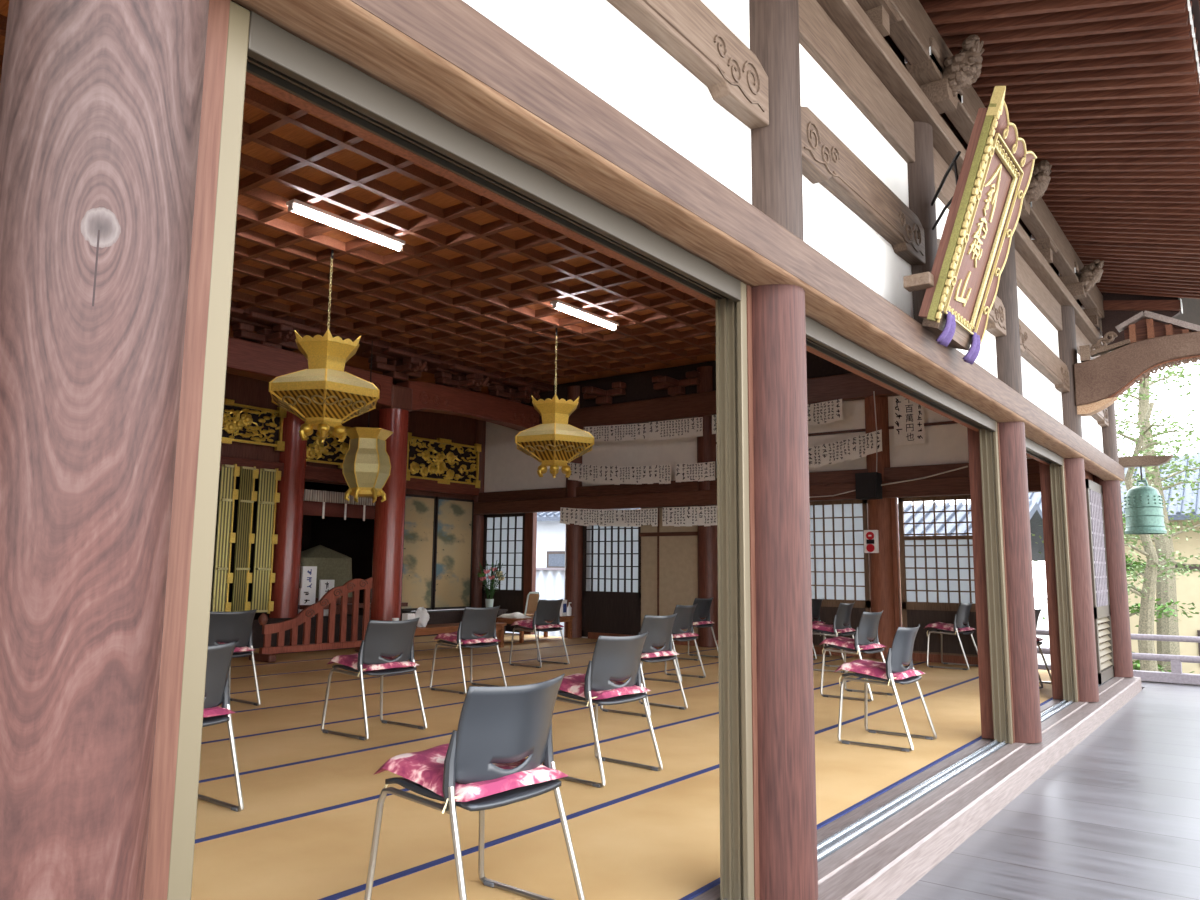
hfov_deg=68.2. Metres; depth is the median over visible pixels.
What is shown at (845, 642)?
seat cushion
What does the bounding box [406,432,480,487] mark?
transom
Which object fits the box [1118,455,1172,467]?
beam
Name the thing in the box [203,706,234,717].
seat cushion
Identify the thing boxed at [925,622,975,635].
seat cushion
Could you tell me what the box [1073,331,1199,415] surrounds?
beam
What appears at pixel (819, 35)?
beam
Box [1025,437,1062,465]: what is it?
track
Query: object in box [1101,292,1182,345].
gable boarding
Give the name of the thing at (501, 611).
desk
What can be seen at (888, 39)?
board
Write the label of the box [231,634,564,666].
mat
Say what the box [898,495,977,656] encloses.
screen
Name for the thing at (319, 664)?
mat
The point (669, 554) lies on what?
closet doors
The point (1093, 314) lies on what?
bracket
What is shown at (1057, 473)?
door frame
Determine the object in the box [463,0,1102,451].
wall
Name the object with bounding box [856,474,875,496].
grille
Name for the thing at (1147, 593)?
tree
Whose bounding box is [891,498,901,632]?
post
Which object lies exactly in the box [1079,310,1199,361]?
porch gable
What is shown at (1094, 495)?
lattice door
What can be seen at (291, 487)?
pillar
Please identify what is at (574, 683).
seat cushion
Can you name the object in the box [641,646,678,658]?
seat cushion
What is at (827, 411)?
paper strip
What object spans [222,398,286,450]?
transom
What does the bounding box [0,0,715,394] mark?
ceiling
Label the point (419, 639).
mat
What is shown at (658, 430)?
paper strip
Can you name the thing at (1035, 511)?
house
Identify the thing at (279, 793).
mat
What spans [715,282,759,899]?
door frame
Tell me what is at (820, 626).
seat cushion
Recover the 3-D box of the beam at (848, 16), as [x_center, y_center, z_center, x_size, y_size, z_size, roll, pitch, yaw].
[1.654,-1.892,4.766,0.134,0.090,14.300,-5,-10,37]
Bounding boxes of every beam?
[219,373,474,499]
[226,336,392,407]
[232,0,1124,481]
[396,381,538,430]
[473,473,1040,514]
[478,459,1039,501]
[539,373,898,429]
[607,0,768,128]
[801,106,925,264]
[816,0,1110,354]
[937,238,1005,336]
[1019,318,1069,392]
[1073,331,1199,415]
[1092,408,1108,426]
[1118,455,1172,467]
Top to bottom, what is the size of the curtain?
0.280 m
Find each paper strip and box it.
[560,507,657,526]
[568,462,670,484]
[584,423,647,440]
[648,417,702,440]
[662,505,716,526]
[676,461,714,481]
[712,415,716,433]
[807,399,842,424]
[808,429,881,467]
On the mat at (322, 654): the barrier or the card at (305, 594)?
the barrier
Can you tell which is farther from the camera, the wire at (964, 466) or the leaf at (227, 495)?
the leaf at (227, 495)
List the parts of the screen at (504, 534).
panel, rail, rail, rail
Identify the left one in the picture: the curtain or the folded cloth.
the curtain
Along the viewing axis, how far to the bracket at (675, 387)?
13.58 m
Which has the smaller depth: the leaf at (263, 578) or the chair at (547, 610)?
the chair at (547, 610)
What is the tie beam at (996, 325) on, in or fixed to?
attached to the pillar at (1018, 551)
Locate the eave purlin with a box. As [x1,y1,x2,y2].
[889,0,1103,330]
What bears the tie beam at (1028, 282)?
attached to the wall at (592, 42)
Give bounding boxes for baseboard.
[588,632,977,664]
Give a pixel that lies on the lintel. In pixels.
(820, 338)
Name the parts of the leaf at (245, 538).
hinge plate, hinge plate, hinge plate, hinge plate, hinge plate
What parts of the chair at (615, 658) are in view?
rail, leg, leg, seat, backrest, leg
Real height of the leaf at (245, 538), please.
2.070 m
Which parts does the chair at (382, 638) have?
leg, rail, leg, seat, leg, backrest, leg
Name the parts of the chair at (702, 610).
seat, backrest, leg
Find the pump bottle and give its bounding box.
[567,602,570,615]
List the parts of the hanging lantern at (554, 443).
roof panel, lamp shade, crown, chain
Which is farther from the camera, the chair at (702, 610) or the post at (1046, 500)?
the chair at (702, 610)
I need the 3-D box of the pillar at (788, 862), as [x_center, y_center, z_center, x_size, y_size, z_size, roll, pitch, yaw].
[0.636,-0.305,3.356,0.285,3.750,0.285,-5,-10,37]
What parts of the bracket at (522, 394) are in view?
arm, cross arm, cross arm, arm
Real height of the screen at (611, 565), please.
2.020 m
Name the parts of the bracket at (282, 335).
cross arm, arm, cross arm, arm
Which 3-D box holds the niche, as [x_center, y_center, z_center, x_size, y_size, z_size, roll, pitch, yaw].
[-5.780,1.463,14.084,2.900,3.020,4.800,-5,-10,37]
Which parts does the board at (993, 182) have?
rail, panel, gold frame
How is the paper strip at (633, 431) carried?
attached to the beam at (850, 386)
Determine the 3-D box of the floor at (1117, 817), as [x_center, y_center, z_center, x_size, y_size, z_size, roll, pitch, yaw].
[-2.199,2.238,6.902,15.900,0.100,16.750,-5,-10,37]
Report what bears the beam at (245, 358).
on the pillar at (389, 517)
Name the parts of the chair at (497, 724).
leg, rail, leg, seat, leg, backrest, leg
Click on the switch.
(868, 541)
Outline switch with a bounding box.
[866,539,873,543]
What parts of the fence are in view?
rail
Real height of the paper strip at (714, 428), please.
0.317 m
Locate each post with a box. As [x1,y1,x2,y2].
[471,419,485,607]
[523,513,536,633]
[564,386,582,637]
[697,366,717,646]
[864,395,894,659]
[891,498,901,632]
[907,121,937,323]
[967,428,993,738]
[1039,462,1062,699]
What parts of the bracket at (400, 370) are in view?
cross arm, arm, cross arm, arm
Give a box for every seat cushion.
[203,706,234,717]
[217,642,254,652]
[326,653,418,677]
[373,743,568,813]
[433,631,499,647]
[511,619,563,631]
[549,673,650,706]
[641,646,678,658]
[672,632,699,638]
[693,621,713,624]
[812,623,855,635]
[818,636,886,654]
[835,659,925,685]
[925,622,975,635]
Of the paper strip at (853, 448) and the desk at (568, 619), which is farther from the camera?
the desk at (568, 619)
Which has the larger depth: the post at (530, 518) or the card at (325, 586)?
the post at (530, 518)
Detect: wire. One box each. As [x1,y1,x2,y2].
[809,490,855,497]
[881,466,967,485]
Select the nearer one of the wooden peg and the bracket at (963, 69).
the wooden peg
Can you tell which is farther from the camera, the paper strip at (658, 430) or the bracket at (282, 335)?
the paper strip at (658, 430)
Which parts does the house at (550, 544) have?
pane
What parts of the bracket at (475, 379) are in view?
arm, cross arm, cross arm, arm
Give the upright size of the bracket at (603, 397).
0.320 m
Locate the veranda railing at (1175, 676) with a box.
[1036,629,1199,684]
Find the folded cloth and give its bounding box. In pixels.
[498,612,530,617]
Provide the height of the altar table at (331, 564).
1.080 m
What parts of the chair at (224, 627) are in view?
leg, backrest, seat, leg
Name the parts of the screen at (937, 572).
rail, rail, rail, panel, rail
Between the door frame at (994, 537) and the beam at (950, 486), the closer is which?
the door frame at (994, 537)
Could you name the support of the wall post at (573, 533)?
on the floor
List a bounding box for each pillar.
[0,0,208,899]
[269,411,306,617]
[370,385,412,620]
[749,0,817,899]
[995,234,1041,742]
[1058,305,1098,701]
[1093,355,1133,676]
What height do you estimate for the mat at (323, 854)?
0.022 m
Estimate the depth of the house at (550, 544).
24.66 m
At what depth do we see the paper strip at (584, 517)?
14.21 m
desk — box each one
[414,622,506,647]
[496,616,573,642]
[497,609,507,633]
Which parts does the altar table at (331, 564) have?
table frame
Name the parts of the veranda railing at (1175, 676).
rail, rail, rail, post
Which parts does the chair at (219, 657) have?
seat, backrest, leg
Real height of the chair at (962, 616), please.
0.768 m
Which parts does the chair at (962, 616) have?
leg, leg, rail, seat, leg, backrest, leg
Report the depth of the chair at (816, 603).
11.56 m
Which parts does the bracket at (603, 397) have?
cross arm, cross arm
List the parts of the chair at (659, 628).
leg, backrest, seat, leg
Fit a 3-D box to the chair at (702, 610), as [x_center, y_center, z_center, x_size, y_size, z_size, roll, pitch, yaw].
[1.204,2.287,11.420,0.494,0.768,0.536,-5,-10,38]
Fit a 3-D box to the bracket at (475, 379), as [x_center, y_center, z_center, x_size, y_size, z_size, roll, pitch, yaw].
[-2.070,-1.079,14.016,0.870,0.350,1.100,-5,-10,37]
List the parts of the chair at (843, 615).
rail, seat, leg, backrest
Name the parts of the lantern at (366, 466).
panel, crown, hanging rod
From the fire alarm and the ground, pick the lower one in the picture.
the ground
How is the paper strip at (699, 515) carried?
hanging from the beam at (950, 486)
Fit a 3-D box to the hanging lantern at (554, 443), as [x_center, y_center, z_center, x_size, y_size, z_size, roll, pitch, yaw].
[-0.582,-0.631,11.496,1.129,1.961,1.078,-5,-10,37]
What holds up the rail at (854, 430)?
attached to the wall at (507, 468)
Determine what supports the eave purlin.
on the beam at (848, 16)
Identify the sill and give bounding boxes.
[691,677,1141,899]
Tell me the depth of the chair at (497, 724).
2.77 m
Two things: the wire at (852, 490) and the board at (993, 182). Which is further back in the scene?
the wire at (852, 490)
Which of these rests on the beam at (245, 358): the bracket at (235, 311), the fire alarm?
the bracket at (235, 311)
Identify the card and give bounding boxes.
[298,588,312,612]
[300,566,316,615]
[319,580,334,615]
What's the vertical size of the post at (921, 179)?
1.450 m
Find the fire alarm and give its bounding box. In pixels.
[864,530,878,552]
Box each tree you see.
[1031,363,1199,671]
[1034,511,1198,672]
[1117,402,1199,671]
[1178,513,1199,556]
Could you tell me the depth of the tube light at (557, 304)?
10.66 m
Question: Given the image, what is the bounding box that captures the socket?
[288,203,294,211]
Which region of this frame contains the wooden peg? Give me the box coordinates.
[903,272,933,291]
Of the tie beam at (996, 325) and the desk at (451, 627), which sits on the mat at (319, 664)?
the desk at (451, 627)
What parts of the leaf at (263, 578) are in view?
hinge plate, hinge plate, hinge plate, hinge plate, hinge plate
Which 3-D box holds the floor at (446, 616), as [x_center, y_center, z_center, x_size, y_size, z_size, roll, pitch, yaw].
[-7.597,2.368,11.178,3.350,0.380,14.220,-5,-10,37]
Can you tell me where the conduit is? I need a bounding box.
[873,391,877,471]
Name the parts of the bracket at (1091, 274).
bracket arm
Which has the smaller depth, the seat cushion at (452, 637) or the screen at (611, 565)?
the seat cushion at (452, 637)
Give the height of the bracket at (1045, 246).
0.185 m
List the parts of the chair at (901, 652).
leg, leg, rail, seat, leg, backrest, leg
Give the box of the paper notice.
[893,396,924,445]
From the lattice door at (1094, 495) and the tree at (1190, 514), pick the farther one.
the tree at (1190, 514)
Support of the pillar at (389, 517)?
on the mat at (322, 654)
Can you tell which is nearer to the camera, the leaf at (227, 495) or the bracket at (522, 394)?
the leaf at (227, 495)
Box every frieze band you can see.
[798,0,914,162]
[933,147,955,208]
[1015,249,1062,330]
[1075,324,1100,358]
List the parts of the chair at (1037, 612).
backrest, leg, leg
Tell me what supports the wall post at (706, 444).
on the floor
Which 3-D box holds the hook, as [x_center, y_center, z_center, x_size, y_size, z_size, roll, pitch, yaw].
[1.784,-1.298,4.590,0.033,0.270,0.535,0,-8,6]
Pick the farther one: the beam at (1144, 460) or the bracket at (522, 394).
the bracket at (522, 394)
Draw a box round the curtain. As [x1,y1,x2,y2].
[303,501,374,520]
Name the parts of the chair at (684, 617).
leg, backrest, seat, leg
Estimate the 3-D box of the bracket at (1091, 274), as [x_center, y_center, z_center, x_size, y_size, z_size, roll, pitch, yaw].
[4.528,-1.602,8.316,0.376,0.332,0.612,-5,-10,37]
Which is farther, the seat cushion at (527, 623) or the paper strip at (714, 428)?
the paper strip at (714, 428)
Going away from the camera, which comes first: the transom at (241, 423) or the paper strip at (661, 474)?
the transom at (241, 423)
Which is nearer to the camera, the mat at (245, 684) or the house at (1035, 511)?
the mat at (245, 684)
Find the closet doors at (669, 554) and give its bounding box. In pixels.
[639,506,697,638]
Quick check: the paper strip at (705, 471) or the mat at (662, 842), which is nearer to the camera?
the mat at (662, 842)
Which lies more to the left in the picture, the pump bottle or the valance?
the valance
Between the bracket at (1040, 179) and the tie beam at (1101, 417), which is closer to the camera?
the bracket at (1040, 179)
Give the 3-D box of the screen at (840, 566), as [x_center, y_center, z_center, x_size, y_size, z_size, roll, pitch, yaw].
[3.198,1.711,12.067,0.960,2.080,0.040,-5,-10,37]
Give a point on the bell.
(1143, 508)
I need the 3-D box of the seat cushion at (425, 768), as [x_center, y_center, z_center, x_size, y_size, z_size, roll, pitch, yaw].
[-0.422,1.077,2.922,0.460,0.165,0.497,-6,-10,40]
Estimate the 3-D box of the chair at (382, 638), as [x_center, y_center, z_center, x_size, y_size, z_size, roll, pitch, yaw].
[-1.550,1.554,6.155,0.494,0.768,0.536,-5,-10,36]
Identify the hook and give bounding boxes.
[931,151,960,229]
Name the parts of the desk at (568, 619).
leg, leg, leg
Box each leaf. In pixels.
[211,464,239,611]
[231,466,258,611]
[251,468,280,613]
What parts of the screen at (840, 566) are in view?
rail, panel, rail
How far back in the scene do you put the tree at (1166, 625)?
17.69 m
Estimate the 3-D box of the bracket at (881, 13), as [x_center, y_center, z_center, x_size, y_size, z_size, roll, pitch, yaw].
[1.327,-2.099,4.281,0.155,0.185,0.406,-5,-10,37]
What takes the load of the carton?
on the desk at (568, 619)
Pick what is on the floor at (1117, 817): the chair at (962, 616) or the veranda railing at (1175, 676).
the veranda railing at (1175, 676)
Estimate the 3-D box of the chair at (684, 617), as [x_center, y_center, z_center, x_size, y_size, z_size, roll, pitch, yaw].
[0.760,1.989,9.229,0.494,0.768,0.536,-5,-9,34]
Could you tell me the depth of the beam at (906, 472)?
13.44 m
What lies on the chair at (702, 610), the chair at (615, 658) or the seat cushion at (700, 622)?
the seat cushion at (700, 622)
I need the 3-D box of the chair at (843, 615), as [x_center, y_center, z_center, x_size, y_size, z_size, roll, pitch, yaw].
[2.704,2.142,10.230,0.494,0.768,0.536,-5,-9,36]
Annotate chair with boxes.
[198,641,243,811]
[208,609,260,705]
[321,618,426,739]
[364,674,584,899]
[430,606,506,693]
[509,599,569,667]
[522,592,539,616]
[556,632,662,787]
[600,613,687,716]
[641,604,705,682]
[677,597,717,660]
[812,599,830,659]
[812,602,854,672]
[820,611,893,701]
[838,624,936,751]
[926,602,977,669]
[1035,608,1051,688]
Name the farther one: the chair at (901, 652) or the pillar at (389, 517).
the pillar at (389, 517)
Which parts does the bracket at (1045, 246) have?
arm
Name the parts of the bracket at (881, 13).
arm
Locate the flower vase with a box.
[477,559,505,607]
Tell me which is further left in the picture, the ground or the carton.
the carton
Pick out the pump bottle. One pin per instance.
(569, 606)
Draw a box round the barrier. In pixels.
[249,577,372,662]
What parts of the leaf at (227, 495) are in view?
hinge plate, hinge plate, hinge plate, hinge plate, hinge plate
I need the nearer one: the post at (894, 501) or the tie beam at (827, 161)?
the tie beam at (827, 161)
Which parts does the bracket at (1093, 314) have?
arm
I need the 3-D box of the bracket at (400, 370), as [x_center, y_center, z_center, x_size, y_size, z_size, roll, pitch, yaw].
[-2.842,-1.222,13.005,0.870,0.350,1.100,-5,-10,37]
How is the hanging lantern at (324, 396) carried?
hanging from the ceiling
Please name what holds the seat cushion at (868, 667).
on the chair at (901, 652)
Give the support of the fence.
on the ground
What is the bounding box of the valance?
[304,489,374,505]
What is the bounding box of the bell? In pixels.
[1124,466,1166,534]
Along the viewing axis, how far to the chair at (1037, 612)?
9.05 m
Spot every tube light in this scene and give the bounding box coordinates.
[286,199,404,251]
[550,300,618,330]
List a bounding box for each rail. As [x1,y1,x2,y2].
[220,456,478,495]
[231,0,1092,480]
[716,429,864,443]
[888,421,956,428]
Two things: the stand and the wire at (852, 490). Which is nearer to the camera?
the wire at (852, 490)
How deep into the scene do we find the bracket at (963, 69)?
4.84 m
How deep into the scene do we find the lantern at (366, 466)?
11.86 m
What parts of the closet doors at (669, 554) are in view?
door, rail, panel, door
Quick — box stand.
[298,602,407,608]
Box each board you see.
[229,301,552,392]
[484,351,851,421]
[883,35,1100,333]
[918,86,1036,364]
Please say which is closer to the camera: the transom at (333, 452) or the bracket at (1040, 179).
the bracket at (1040, 179)
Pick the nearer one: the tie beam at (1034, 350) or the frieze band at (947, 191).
the frieze band at (947, 191)
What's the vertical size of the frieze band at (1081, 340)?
0.240 m
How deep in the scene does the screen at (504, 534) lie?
15.73 m
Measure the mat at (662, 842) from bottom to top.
0.022 m
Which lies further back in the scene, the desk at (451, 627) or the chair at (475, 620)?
the desk at (451, 627)
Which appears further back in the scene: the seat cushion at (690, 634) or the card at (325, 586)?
the card at (325, 586)
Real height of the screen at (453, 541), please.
1.940 m
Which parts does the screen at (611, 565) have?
rail, rail, panel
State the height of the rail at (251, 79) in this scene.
0.168 m
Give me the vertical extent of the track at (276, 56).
0.081 m
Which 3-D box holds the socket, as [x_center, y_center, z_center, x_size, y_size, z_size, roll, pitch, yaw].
[-2.622,-2.061,7.530,0.050,0.060,0.030,-5,-10,37]
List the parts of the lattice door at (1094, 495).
rail, rail, rail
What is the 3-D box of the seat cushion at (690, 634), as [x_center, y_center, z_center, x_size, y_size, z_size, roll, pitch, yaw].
[0.730,1.938,9.261,0.460,0.165,0.497,-5,-10,37]
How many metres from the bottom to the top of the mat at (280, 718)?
0.022 m
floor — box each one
[210,608,463,647]
[896,681,1199,899]
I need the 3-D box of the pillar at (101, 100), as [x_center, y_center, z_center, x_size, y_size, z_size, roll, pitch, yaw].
[-0.812,-0.747,1.482,0.285,4.100,0.285,-5,-10,37]
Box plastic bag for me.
[414,607,429,626]
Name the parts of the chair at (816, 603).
backrest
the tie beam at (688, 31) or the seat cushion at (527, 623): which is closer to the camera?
the tie beam at (688, 31)
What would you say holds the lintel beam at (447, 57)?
attached to the pillar at (788, 862)
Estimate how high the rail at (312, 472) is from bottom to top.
0.200 m
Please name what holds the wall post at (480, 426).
on the floor
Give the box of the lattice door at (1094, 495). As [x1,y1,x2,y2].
[1085,479,1114,684]
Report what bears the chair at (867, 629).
on the mat at (323, 854)
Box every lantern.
[269,249,379,442]
[342,341,392,502]
[515,328,593,477]
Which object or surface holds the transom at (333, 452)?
on the rail at (312, 472)
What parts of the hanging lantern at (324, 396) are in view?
roof panel, lamp shade, crown, chain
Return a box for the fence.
[505,568,564,636]
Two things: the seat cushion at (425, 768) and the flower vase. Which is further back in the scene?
the flower vase
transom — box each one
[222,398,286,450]
[306,426,351,468]
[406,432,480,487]
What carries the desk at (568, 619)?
on the mat at (322, 654)
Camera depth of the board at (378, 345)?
12.48 m
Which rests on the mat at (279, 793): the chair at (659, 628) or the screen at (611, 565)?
the chair at (659, 628)
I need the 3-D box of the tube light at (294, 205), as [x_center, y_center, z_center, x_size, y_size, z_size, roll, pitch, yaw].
[-2.266,-2.010,7.998,0.120,0.090,1.210,-5,-10,37]
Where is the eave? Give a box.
[919,0,1199,324]
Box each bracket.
[230,306,242,319]
[230,311,320,350]
[363,347,440,382]
[430,364,499,391]
[488,378,547,403]
[582,382,625,404]
[652,371,699,395]
[856,0,901,36]
[904,34,984,113]
[1020,160,1051,216]
[1031,235,1057,262]
[1059,259,1103,299]
[1082,305,1101,326]
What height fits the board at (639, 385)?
0.480 m
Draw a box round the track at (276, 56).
[246,11,740,301]
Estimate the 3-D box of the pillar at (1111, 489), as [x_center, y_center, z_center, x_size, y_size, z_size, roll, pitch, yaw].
[5.763,0.644,10.069,0.285,3.750,0.285,-5,-10,37]
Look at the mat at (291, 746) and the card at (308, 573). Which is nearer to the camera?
the mat at (291, 746)
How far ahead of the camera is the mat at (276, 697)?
8.68 m
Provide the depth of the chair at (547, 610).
10.32 m
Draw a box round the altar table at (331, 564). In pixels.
[298,545,352,613]
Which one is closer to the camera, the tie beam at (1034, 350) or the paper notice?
the tie beam at (1034, 350)
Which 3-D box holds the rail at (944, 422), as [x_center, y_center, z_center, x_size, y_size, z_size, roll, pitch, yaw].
[4.745,-0.376,11.124,2.300,0.035,0.030,-5,-10,37]
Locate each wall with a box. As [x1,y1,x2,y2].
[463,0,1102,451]
[484,395,1102,657]
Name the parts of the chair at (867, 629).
leg, rail, leg, seat, leg, backrest, leg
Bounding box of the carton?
[560,600,566,615]
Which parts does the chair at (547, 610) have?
leg, rail, leg, leg, seat, backrest, leg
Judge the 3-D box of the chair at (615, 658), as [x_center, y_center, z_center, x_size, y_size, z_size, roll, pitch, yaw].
[0.002,1.409,4.966,0.494,0.768,0.536,-6,-10,39]
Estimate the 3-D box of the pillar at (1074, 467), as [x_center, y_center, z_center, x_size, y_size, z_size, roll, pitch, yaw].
[4.328,0.378,8.189,0.285,3.750,0.285,-5,-10,37]
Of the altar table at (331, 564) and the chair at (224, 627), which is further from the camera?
the altar table at (331, 564)
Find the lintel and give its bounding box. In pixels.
[805,316,995,431]
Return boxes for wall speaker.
[855,472,881,499]
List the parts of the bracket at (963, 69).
bracket arm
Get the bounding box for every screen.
[401,494,435,610]
[432,497,473,609]
[482,513,524,631]
[582,511,640,636]
[810,500,871,646]
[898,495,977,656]
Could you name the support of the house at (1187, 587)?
on the ground
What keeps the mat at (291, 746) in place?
on the floor
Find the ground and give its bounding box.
[1034,597,1050,663]
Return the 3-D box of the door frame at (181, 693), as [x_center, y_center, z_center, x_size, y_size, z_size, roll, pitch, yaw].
[-0.747,0.236,1.532,0.116,2.165,0.100,-5,-10,37]
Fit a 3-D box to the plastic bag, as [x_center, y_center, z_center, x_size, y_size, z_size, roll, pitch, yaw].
[-2.342,2.215,11.709,0.215,0.289,0.217,-5,-10,37]
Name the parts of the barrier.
newel knob, rail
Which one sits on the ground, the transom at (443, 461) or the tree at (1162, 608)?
the tree at (1162, 608)
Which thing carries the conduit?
attached to the wall post at (879, 510)
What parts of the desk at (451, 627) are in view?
leg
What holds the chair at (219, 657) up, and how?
on the mat at (279, 793)
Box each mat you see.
[191,662,978,899]
[195,657,922,840]
[199,654,848,781]
[201,649,717,742]
[218,644,716,711]
[230,643,595,693]
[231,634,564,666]
[231,638,596,678]
[242,633,518,656]
[327,669,1052,899]
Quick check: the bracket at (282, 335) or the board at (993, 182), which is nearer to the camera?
the board at (993, 182)
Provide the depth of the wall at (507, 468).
13.82 m
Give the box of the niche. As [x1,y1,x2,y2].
[210,473,409,611]
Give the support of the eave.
attached to the roof
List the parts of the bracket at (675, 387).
cross arm, cross arm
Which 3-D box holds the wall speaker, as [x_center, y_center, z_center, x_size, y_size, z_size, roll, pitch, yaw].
[3.541,0.477,11.647,0.290,0.340,0.266,-5,-10,37]
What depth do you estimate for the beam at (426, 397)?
14.15 m
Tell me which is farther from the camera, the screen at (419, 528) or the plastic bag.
the screen at (419, 528)
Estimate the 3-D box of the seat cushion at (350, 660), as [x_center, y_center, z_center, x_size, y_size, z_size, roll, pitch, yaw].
[-1.581,1.504,6.186,0.460,0.165,0.497,-5,-10,37]
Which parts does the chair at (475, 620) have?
leg, rail, leg, seat, leg, backrest, leg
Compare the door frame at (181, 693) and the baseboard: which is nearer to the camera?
the door frame at (181, 693)
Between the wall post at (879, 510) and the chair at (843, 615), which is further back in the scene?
the wall post at (879, 510)
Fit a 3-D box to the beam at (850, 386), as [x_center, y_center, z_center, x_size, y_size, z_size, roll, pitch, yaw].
[2.324,-0.761,12.957,8.500,0.360,0.140,-5,-10,37]
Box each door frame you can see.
[143,0,249,899]
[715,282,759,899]
[979,421,1014,743]
[1050,458,1078,701]
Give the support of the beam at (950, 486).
attached to the wall at (507, 468)
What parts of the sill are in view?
door rail, door rail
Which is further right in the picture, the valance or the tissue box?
the tissue box
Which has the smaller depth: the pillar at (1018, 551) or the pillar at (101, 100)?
the pillar at (101, 100)
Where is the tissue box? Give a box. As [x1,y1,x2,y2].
[402,613,414,619]
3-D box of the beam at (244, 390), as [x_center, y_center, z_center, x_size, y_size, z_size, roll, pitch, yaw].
[-6.566,-0.014,10.728,0.120,4.200,14.220,-5,-10,37]
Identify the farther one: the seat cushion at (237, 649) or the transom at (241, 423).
the transom at (241, 423)
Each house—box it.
[536,508,640,567]
[898,499,1044,609]
[1028,452,1199,673]
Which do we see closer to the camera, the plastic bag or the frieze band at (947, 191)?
the frieze band at (947, 191)

